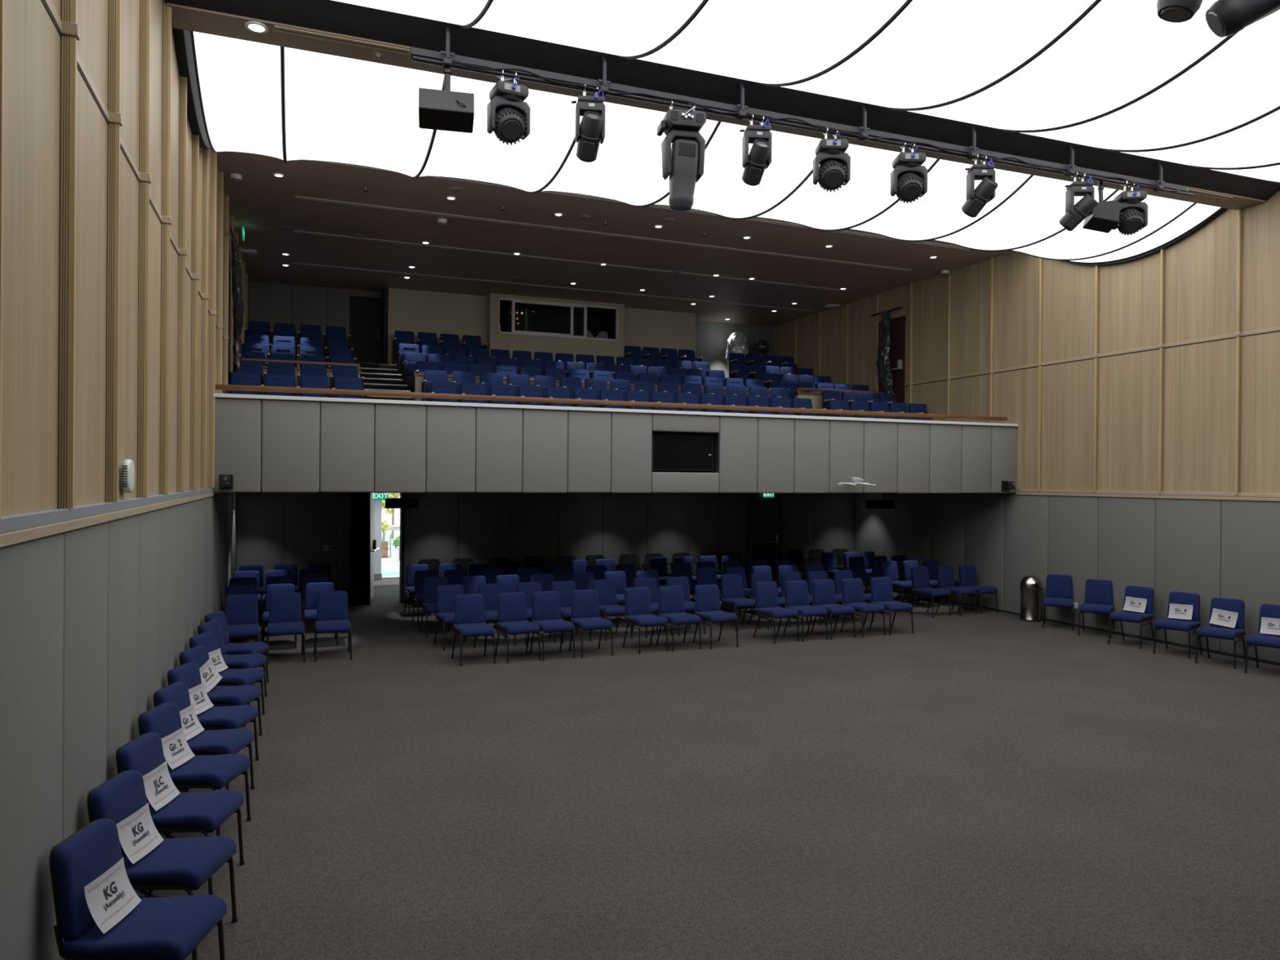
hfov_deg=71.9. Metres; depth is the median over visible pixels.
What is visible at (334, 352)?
seat
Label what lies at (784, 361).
seat
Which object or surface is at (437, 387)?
seat
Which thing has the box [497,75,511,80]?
clamp
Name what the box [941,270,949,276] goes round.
dome camera
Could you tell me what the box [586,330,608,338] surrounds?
equipment
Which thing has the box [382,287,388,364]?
trim
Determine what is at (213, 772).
chair
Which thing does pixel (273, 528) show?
wall
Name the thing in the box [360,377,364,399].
end arm
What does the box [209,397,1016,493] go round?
balcony front
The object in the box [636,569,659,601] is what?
chair
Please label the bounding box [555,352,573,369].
seat
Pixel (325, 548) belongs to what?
wall switch
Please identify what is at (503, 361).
seat
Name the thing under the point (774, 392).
seat
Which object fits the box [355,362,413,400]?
stairs
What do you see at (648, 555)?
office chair
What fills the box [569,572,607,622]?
chair
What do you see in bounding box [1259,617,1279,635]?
paper sign
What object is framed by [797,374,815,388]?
seat
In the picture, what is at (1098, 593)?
chair
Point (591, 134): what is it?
light
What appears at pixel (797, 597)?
chair
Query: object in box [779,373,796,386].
seat
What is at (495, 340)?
wall
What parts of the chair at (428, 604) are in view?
leg, leg, seat, backrest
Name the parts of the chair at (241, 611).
backrest, seat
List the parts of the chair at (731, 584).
frame, backrest, seat, leg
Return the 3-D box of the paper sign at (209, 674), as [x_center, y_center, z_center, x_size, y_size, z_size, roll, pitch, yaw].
[-3.918,1.772,8.034,0.090,0.274,0.340,0,0,0]
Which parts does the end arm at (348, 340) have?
arm panel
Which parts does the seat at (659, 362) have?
backrest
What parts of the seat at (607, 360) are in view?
backrest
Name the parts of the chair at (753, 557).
backrest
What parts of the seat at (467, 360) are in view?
backrest, seat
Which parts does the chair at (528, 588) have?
seat, backrest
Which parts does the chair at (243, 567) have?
backrest, seat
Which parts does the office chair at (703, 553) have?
backrest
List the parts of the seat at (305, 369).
arm panel, backrest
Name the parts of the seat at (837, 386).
backrest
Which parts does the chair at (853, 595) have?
leg, backrest, leg, seat, leg, leg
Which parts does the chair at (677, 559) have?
backrest, seat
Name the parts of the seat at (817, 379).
backrest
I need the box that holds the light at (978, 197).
[961,153,998,217]
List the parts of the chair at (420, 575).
leg, leg, seat, backrest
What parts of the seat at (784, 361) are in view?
backrest, seat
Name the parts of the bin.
domed lid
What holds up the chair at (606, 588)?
on the floor at (991, 784)
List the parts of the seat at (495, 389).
backrest, seat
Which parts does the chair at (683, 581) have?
backrest, seat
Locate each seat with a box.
[225,372,261,395]
[230,360,263,385]
[241,333,269,355]
[241,351,265,365]
[242,342,267,365]
[244,320,271,342]
[260,373,294,395]
[263,361,295,387]
[265,352,294,365]
[267,344,295,367]
[269,335,295,355]
[271,322,296,345]
[297,324,321,346]
[297,337,322,356]
[297,346,323,367]
[297,363,326,394]
[297,374,328,397]
[300,354,324,365]
[323,325,346,355]
[324,338,348,362]
[325,347,351,368]
[327,355,354,368]
[328,364,358,397]
[331,376,362,399]
[392,330,414,364]
[396,343,419,374]
[402,352,426,386]
[413,360,439,400]
[415,332,437,353]
[421,369,448,401]
[422,344,442,361]
[428,353,450,370]
[428,381,457,402]
[438,333,460,354]
[442,362,465,374]
[445,346,465,362]
[452,371,475,402]
[453,355,474,372]
[458,382,487,403]
[461,334,482,355]
[468,347,488,364]
[469,364,491,376]
[475,356,497,373]
[480,373,503,403]
[488,383,516,404]
[490,349,510,364]
[494,364,516,377]
[498,357,519,374]
[506,373,529,396]
[512,350,531,367]
[516,385,545,405]
[520,366,541,378]
[521,359,543,375]
[533,351,553,369]
[533,375,556,397]
[543,360,564,375]
[544,368,565,380]
[544,386,572,406]
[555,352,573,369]
[559,377,582,399]
[565,361,585,377]
[568,368,589,381]
[572,387,599,408]
[576,354,594,369]
[584,377,607,399]
[586,362,606,377]
[592,370,613,382]
[596,355,614,371]
[599,389,626,408]
[608,364,626,379]
[609,379,631,400]
[615,371,635,383]
[616,356,634,372]
[623,345,643,365]
[625,390,651,409]
[628,364,647,380]
[634,380,655,402]
[635,357,653,373]
[638,373,658,385]
[642,346,662,366]
[648,366,666,382]
[650,391,676,410]
[655,359,673,374]
[657,382,679,403]
[660,347,679,367]
[660,373,680,386]
[668,367,686,383]
[674,360,692,375]
[675,392,702,411]
[678,349,697,368]
[680,382,702,404]
[682,375,703,387]
[688,368,706,385]
[693,361,710,376]
[699,393,725,413]
[703,376,725,388]
[703,384,724,404]
[706,369,724,386]
[723,395,749,413]
[724,377,746,389]
[726,385,747,406]
[728,352,747,372]
[728,363,749,386]
[745,353,764,373]
[745,378,764,389]
[746,364,763,379]
[746,395,772,414]
[747,386,769,407]
[761,373,779,389]
[762,355,781,372]
[764,365,780,380]
[769,387,791,408]
[769,396,795,415]
[777,380,799,398]
[778,355,797,373]
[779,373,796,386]
[781,366,797,382]
[791,397,817,416]
[796,382,818,392]
[797,368,815,383]
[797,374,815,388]
[814,375,834,389]
[815,382,833,393]
[822,390,840,416]
[828,400,854,417]
[833,383,851,394]
[840,391,859,410]
[848,400,874,417]
[851,384,869,395]
[859,391,878,407]
[869,401,894,418]
[878,393,896,407]
[888,402,914,419]
[907,403,933,420]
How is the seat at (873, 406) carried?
on the floor at (362, 365)
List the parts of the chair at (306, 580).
seat, backrest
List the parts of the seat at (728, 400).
arm panel, backrest, seat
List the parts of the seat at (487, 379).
seat, backrest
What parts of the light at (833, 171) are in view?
socket panel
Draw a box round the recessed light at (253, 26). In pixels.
[244,21,268,33]
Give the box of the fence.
[381,541,388,557]
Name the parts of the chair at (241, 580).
backrest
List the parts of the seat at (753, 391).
backrest, seat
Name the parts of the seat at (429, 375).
arm panel, seat, backrest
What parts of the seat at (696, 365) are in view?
backrest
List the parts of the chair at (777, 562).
backrest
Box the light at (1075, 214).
[1059,170,1097,231]
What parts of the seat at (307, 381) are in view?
seat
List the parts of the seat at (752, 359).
backrest, seat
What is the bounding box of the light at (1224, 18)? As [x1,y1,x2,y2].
[1205,0,1279,37]
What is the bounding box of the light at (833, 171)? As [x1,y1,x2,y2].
[813,126,850,191]
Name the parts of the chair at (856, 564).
backrest, seat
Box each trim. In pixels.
[0,488,213,533]
[0,492,213,547]
[213,393,1017,426]
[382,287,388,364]
[382,576,399,578]
[399,493,404,603]
[1015,488,1279,501]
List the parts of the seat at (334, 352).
backrest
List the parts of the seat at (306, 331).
seat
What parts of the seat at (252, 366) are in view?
backrest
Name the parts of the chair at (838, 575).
backrest, seat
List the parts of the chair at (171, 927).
backrest, frame, seat, leg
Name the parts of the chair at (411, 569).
leg, leg, seat, backrest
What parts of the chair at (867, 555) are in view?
backrest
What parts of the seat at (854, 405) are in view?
arm panel, backrest, seat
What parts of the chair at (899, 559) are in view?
backrest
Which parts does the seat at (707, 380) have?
backrest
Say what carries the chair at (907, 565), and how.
on the floor at (991, 784)
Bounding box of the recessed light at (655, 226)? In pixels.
[653,224,662,227]
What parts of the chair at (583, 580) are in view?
backrest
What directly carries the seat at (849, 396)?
on the floor at (362, 365)
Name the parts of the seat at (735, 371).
arm panel, backrest, seat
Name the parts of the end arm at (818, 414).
arm panel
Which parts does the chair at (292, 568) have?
seat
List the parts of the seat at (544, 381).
seat, backrest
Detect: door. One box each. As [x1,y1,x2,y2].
[227,248,231,384]
[349,295,382,364]
[370,493,379,599]
[745,493,782,580]
[875,315,905,403]
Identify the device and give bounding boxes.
[836,477,875,485]
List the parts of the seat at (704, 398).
arm panel, backrest, seat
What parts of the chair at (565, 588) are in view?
backrest, seat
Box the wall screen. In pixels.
[652,433,713,471]
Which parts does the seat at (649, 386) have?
backrest, seat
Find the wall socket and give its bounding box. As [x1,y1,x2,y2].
[1073,602,1077,608]
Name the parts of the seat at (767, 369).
backrest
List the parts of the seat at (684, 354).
backrest, seat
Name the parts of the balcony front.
padded panel, padded panel, padded panel, padded panel, padded panel, padded panel, padded panel, padded panel, padded panel, padded panel, padded panel, padded panel, padded panel, padded panel, padded panel, padded panel, padded panel, padded panel, padded panel, padded panel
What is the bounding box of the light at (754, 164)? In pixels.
[739,113,772,186]
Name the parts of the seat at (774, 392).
backrest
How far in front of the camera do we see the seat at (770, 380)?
20.48 m
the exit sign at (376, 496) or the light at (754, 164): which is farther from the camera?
the exit sign at (376, 496)
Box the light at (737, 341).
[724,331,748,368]
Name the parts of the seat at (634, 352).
backrest, seat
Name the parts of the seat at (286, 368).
arm panel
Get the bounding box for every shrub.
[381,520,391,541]
[391,534,399,559]
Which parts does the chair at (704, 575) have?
backrest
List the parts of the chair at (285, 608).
leg, backrest, seat, leg, leg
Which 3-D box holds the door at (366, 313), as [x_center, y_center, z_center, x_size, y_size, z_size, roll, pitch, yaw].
[-6.216,-3.302,20.019,0.700,1.700,0.132,0,0,-21]
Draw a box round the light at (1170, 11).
[1156,0,1202,22]
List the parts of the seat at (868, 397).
backrest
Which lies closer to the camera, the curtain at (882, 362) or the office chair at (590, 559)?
the office chair at (590, 559)
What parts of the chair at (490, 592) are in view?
seat, backrest, leg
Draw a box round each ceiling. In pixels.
[190,31,1222,262]
[217,151,1015,326]
[333,0,1279,183]
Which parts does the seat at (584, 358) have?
backrest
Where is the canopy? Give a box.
[385,524,399,530]
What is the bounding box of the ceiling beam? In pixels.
[164,0,1279,209]
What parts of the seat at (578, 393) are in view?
arm panel, backrest, seat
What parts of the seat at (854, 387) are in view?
backrest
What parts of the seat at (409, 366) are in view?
arm panel, under frame, seat, backrest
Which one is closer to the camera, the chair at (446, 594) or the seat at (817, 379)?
the chair at (446, 594)
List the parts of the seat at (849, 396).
backrest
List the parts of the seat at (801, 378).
backrest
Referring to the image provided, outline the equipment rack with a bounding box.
[504,304,531,332]
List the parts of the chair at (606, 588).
leg, backrest, seat, leg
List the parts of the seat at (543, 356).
backrest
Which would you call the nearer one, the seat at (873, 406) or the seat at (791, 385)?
the seat at (873, 406)
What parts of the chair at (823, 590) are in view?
leg, backrest, leg, seat, leg, leg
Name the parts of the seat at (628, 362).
backrest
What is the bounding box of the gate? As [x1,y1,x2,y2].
[381,532,391,557]
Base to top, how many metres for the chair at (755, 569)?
0.850 m
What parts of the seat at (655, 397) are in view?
arm panel, backrest, seat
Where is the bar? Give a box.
[413,26,1195,196]
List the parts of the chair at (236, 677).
backrest, frame, seat, leg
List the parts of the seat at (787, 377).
backrest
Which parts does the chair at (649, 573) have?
backrest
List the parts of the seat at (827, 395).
arm panel, backrest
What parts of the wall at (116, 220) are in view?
padded panel, padded panel, plate, padded panel, rail, padded panel, padded panel, padded panel, padded panel, padded panel, padded panel, padded panel, padded panel, padded panel, padded panel, padded panel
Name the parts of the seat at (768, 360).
backrest, seat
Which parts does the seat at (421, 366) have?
backrest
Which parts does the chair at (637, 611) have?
leg, frame, backrest, leg, seat, leg, leg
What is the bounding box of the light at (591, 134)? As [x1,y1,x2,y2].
[571,83,605,162]
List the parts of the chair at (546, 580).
backrest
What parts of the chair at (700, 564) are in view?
backrest, seat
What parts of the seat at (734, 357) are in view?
backrest, seat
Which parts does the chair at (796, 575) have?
backrest, seat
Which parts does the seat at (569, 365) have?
backrest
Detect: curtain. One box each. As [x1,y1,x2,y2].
[229,226,244,372]
[348,492,370,606]
[871,306,902,402]
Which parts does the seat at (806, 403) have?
arm panel, backrest, seat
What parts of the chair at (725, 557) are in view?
backrest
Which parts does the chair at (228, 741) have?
backrest, seat, leg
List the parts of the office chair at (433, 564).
backrest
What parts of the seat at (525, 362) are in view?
backrest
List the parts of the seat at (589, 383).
backrest, seat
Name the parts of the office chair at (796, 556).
backrest, seat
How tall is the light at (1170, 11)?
1.038 m
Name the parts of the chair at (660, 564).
backrest, seat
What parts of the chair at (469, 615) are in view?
leg, frame, leg, backrest, seat, leg, leg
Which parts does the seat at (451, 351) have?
seat, backrest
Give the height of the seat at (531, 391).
0.850 m
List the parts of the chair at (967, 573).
backrest, seat, leg, leg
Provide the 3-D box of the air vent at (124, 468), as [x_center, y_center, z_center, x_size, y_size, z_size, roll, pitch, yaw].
[-3.234,-0.023,5.535,0.030,0.135,0.008,0,0,-21]
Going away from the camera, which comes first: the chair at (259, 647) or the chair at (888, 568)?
the chair at (259, 647)
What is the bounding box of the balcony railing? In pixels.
[215,384,1007,420]
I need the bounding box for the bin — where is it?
[1019,575,1042,622]
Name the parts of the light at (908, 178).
socket panel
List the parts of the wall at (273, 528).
padded panel, padded panel, padded panel, padded panel, padded panel, padded panel, padded panel, padded panel, padded panel, padded panel, padded panel, padded panel, padded panel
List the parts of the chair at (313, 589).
seat, backrest, leg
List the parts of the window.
sash, sash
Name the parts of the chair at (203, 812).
backrest, frame, seat, leg, leg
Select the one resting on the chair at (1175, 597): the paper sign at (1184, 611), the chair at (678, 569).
the paper sign at (1184, 611)
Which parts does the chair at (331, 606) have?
leg, leg, backrest, seat, leg, leg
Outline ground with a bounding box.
[381,508,399,577]
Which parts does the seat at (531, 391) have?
arm panel, backrest, seat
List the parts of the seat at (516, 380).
seat, backrest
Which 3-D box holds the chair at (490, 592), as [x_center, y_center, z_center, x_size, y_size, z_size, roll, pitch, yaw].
[-2.114,1.967,12.905,0.474,0.850,0.589,0,0,-25]
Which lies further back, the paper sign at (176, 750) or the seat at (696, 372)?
the seat at (696, 372)
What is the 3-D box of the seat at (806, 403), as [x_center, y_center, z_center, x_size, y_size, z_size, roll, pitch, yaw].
[3.226,-1.175,17.110,0.484,0.850,0.517,0,0,-21]
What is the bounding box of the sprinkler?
[372,48,384,57]
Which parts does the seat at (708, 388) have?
backrest, seat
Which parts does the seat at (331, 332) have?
arm panel, seat, backrest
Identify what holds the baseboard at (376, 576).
attached to the wall at (378, 504)
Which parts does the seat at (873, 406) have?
arm panel, backrest, seat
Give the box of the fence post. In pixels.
[396,546,399,562]
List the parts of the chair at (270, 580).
backrest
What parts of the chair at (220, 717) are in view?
backrest, frame, seat, leg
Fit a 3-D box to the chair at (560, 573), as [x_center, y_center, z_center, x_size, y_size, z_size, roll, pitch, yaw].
[-1.284,1.969,15.552,0.474,0.850,0.589,0,0,-23]
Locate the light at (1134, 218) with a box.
[1112,180,1147,235]
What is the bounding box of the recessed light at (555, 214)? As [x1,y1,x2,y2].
[553,213,563,216]
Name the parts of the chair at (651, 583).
backrest, seat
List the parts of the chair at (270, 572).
leg, seat, backrest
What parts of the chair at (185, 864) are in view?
backrest, frame, seat, leg, leg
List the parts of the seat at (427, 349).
seat, backrest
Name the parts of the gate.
post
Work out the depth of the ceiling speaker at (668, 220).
14.35 m
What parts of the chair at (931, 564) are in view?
backrest, seat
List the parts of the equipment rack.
rail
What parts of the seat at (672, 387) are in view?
backrest, seat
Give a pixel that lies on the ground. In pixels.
(388, 517)
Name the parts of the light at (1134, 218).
socket panel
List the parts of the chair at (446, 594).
leg, frame, leg, seat, backrest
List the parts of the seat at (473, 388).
backrest, seat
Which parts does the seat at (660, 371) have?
backrest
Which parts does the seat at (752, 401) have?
arm panel, backrest, seat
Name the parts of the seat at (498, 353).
backrest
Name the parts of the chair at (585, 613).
leg, frame, leg, backrest, seat, leg, leg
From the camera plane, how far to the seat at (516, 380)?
16.20 m
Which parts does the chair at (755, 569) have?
backrest, seat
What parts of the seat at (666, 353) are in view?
backrest, seat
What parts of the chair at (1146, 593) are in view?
leg, leg, seat, backrest, leg, frame, leg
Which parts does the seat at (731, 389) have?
backrest, seat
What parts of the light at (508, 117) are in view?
socket panel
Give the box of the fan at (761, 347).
[751,339,769,362]
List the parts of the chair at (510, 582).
backrest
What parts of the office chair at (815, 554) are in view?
backrest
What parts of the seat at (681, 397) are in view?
backrest, seat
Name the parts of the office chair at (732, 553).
backrest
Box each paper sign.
[84,857,141,933]
[116,802,164,863]
[142,760,180,810]
[160,726,195,769]
[179,703,204,740]
[188,682,213,715]
[199,657,222,692]
[208,648,228,672]
[1123,595,1146,613]
[1168,603,1192,619]
[1209,608,1238,627]
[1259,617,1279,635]
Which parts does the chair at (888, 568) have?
backrest, seat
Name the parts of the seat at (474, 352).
backrest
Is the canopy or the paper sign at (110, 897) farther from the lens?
the canopy
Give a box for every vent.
[121,465,127,487]
[274,25,410,55]
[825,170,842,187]
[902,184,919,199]
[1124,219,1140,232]
[1187,188,1233,199]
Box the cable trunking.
[409,47,1186,191]
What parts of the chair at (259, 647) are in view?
backrest, seat, leg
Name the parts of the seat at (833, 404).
arm panel, seat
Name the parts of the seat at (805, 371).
backrest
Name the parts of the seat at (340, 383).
seat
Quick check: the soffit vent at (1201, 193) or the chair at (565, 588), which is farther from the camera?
the chair at (565, 588)
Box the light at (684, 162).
[657,100,706,211]
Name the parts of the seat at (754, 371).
arm panel, backrest, seat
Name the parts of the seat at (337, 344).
arm panel, backrest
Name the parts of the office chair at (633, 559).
backrest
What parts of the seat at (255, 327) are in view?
arm panel, seat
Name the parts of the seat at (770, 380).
arm panel, backrest, seat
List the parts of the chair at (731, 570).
backrest, seat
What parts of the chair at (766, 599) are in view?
leg, frame, backrest, leg, seat, leg, leg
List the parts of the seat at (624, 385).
backrest, seat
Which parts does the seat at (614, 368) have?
backrest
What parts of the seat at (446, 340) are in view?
backrest, seat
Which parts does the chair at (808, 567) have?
backrest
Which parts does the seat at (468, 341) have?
backrest, seat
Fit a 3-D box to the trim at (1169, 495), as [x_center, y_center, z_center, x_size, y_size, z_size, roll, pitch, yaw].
[9.678,0.249,8.860,0.070,0.102,15.488,0,0,-21]
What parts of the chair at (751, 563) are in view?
backrest, seat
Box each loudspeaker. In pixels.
[418,66,474,133]
[1082,181,1122,233]
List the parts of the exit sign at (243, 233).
panel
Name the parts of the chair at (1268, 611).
leg, leg, seat, backrest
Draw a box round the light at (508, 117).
[486,70,530,145]
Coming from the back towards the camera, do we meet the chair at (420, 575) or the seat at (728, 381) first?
the seat at (728, 381)
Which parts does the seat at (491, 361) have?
backrest, seat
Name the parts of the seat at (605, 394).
arm panel, backrest, seat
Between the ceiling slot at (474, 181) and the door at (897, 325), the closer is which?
the ceiling slot at (474, 181)
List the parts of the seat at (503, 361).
backrest, seat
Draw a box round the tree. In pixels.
[382,493,399,538]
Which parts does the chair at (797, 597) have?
leg, backrest, leg, seat, leg, leg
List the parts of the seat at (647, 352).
backrest, seat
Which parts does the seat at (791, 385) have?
backrest, seat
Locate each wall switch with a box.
[323,545,328,551]
[330,545,336,551]
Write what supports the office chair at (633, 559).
on the floor at (991, 784)
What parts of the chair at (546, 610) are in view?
leg, leg, backrest, seat, leg, leg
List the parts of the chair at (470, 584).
backrest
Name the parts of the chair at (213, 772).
backrest, frame, seat, leg, leg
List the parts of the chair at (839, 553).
backrest, seat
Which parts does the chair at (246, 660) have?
backrest, seat, leg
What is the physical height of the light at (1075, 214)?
0.696 m
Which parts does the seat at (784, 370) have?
backrest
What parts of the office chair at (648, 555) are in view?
backrest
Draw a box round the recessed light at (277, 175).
[272,173,284,177]
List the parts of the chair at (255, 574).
backrest, seat, leg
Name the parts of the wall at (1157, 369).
padded panel, padded panel, padded panel, padded panel, padded panel, padded panel, padded panel, rail, padded panel, padded panel, padded panel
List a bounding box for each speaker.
[280,226,293,229]
[353,233,364,236]
[385,493,418,508]
[449,186,462,191]
[578,214,590,218]
[663,217,675,222]
[866,493,894,508]
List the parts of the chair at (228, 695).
backrest, frame, seat, leg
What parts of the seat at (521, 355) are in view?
backrest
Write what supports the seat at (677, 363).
on the floor at (362, 365)
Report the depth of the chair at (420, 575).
14.80 m
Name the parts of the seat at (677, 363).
backrest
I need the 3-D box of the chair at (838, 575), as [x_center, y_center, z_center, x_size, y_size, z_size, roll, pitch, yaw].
[3.671,2.008,15.264,0.474,0.850,0.589,0,0,-29]
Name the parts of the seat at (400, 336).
arm panel, backrest, seat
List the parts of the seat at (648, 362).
backrest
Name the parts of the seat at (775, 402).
arm panel, backrest, seat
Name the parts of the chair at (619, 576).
backrest, seat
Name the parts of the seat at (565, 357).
backrest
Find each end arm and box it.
[347,334,351,349]
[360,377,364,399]
[697,356,702,361]
[817,408,826,416]
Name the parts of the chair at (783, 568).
backrest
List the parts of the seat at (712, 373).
backrest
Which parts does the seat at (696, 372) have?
backrest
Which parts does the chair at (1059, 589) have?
leg, leg, seat, backrest, leg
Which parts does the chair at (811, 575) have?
backrest, seat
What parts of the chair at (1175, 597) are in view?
leg, leg, seat, backrest, leg, frame, leg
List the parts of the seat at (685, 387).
backrest, seat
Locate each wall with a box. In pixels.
[0,0,248,959]
[232,357,885,408]
[236,492,853,607]
[247,280,382,359]
[370,492,382,573]
[387,288,695,364]
[486,293,624,364]
[499,306,615,339]
[695,320,773,377]
[773,190,1279,663]
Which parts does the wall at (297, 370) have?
rail, panel, panel, rail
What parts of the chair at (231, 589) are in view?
backrest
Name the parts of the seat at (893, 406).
arm panel, backrest, seat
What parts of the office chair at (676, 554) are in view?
backrest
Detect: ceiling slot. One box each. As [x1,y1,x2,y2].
[292,262,814,311]
[293,230,849,291]
[294,195,911,271]
[300,159,971,250]
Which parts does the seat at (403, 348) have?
arm panel, under frame, seat, backrest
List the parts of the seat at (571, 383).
backrest, seat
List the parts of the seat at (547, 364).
backrest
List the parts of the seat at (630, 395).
arm panel, backrest, seat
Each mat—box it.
[381,557,399,562]
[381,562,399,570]
[381,571,399,575]
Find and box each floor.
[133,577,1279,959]
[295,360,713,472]
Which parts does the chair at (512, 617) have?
leg, frame, leg, backrest, seat, leg, leg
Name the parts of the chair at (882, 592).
leg, backrest, leg, seat, leg, leg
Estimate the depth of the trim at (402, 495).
16.97 m
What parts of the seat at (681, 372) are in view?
backrest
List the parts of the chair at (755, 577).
leg, backrest, seat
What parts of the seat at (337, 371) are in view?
arm panel, backrest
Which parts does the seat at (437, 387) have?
backrest, seat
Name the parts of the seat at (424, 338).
backrest, seat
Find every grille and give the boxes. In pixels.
[419,106,473,133]
[671,110,678,119]
[678,142,696,156]
[696,112,704,122]
[1082,217,1119,233]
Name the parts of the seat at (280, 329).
arm panel, seat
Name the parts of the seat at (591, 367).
backrest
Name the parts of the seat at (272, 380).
seat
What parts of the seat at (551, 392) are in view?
arm panel, backrest, seat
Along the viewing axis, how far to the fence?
26.54 m
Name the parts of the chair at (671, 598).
leg, backrest, leg, seat, leg, leg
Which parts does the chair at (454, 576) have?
backrest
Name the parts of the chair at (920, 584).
leg, backrest, frame, seat, leg, leg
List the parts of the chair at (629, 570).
backrest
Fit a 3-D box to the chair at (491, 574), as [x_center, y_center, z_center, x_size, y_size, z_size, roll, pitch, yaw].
[-2.455,1.961,15.090,0.474,0.850,0.589,0,0,-28]
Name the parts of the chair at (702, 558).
backrest, seat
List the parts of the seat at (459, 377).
seat, backrest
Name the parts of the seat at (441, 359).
backrest, seat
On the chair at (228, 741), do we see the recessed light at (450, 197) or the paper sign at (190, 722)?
the paper sign at (190, 722)
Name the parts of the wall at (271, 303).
padded panel, padded panel, padded panel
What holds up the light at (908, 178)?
hanging from the bar
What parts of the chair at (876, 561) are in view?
backrest, seat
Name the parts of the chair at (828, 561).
backrest, seat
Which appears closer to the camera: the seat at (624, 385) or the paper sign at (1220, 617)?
the paper sign at (1220, 617)
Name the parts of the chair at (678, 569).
backrest, seat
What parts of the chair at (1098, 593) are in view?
leg, leg, seat, backrest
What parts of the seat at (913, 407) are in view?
backrest, arm panel, seat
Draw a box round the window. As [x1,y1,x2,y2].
[497,297,617,341]
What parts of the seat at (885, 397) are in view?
backrest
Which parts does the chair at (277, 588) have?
leg, leg, seat, backrest, leg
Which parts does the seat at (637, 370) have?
backrest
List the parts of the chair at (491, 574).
backrest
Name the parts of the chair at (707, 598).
leg, frame, backrest, leg, seat, leg, leg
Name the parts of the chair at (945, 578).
leg, backrest, leg, seat, leg, leg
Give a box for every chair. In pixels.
[48,818,226,959]
[86,769,237,959]
[115,732,244,894]
[137,702,251,835]
[153,681,254,790]
[167,662,258,760]
[178,645,262,735]
[189,631,265,726]
[197,620,267,705]
[204,610,269,684]
[224,585,257,642]
[224,594,260,641]
[229,577,259,623]
[233,570,261,626]
[238,564,264,595]
[260,583,297,648]
[261,569,290,621]
[263,575,293,636]
[266,592,305,665]
[273,564,298,592]
[297,568,324,599]
[301,574,333,635]
[303,582,337,644]
[307,563,331,582]
[313,591,352,662]
[403,564,435,616]
[412,569,438,626]
[417,559,440,608]
[419,577,457,637]
[433,584,475,650]
[439,563,461,577]
[444,568,467,624]
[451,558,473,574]
[451,593,495,666]
[461,575,497,633]
[467,562,488,576]
[475,582,516,648]
[480,568,503,622]
[493,574,532,633]
[495,591,540,663]
[516,567,538,582]
[516,582,555,645]
[528,573,566,631]
[528,591,575,661]
[548,580,591,643]
[552,565,573,581]
[555,555,576,566]
[567,560,586,573]
[568,589,613,657]
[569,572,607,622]
[585,555,604,565]
[586,564,606,580]
[591,578,632,640]
[595,559,614,571]
[602,570,626,626]
[614,564,635,615]
[617,554,646,577]
[622,586,668,653]
[631,577,671,638]
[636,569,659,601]
[643,553,671,586]
[648,556,669,584]
[655,585,702,651]
[663,576,705,635]
[670,552,697,592]
[671,561,697,601]
[674,555,696,583]
[692,584,738,648]
[696,561,729,606]
[696,567,733,613]
[698,551,722,574]
[699,555,721,582]
[718,573,760,631]
[720,560,751,604]
[721,551,746,573]
[721,555,748,581]
[724,566,761,618]
[746,554,774,580]
[747,560,781,606]
[748,573,791,629]
[749,565,781,617]
[752,581,799,644]
[773,559,804,587]
[777,564,809,606]
[778,571,821,627]
[782,580,828,641]
[786,549,813,579]
[804,564,840,604]
[805,570,848,626]
[807,549,837,569]
[810,578,855,639]
[820,551,839,578]
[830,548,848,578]
[831,569,874,623]
[840,577,885,637]
[843,551,871,575]
[848,555,881,593]
[860,551,875,582]
[868,577,913,635]
[871,555,906,599]
[880,560,918,607]
[890,555,924,599]
[902,560,939,607]
[910,566,951,617]
[923,559,959,605]
[935,565,976,616]
[957,564,998,614]
[1042,574,1074,631]
[1077,578,1114,638]
[1107,585,1155,648]
[1152,591,1202,658]
[1195,597,1245,668]
[1244,604,1279,673]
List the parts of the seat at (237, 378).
seat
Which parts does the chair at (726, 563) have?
backrest, seat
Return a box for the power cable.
[452,61,1180,191]
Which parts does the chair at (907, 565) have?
backrest, seat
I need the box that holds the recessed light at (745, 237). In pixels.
[742,235,751,239]
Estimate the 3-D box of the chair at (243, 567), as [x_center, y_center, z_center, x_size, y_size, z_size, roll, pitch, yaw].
[-6.772,1.927,15.347,0.474,0.850,0.589,0,0,-24]
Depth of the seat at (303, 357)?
15.87 m
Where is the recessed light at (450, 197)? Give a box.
[446,195,456,199]
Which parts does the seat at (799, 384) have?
backrest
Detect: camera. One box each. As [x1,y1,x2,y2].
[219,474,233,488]
[230,173,241,183]
[437,217,446,226]
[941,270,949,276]
[1001,480,1015,491]
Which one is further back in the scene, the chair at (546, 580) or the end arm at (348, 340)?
the end arm at (348, 340)
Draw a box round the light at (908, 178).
[890,141,927,203]
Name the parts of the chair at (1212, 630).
leg, leg, seat, backrest, leg, frame, leg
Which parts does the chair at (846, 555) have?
backrest, seat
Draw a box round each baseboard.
[373,573,382,579]
[862,584,1279,666]
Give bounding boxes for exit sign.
[242,226,244,240]
[372,492,387,500]
[763,493,773,497]
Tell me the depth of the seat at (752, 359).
22.58 m

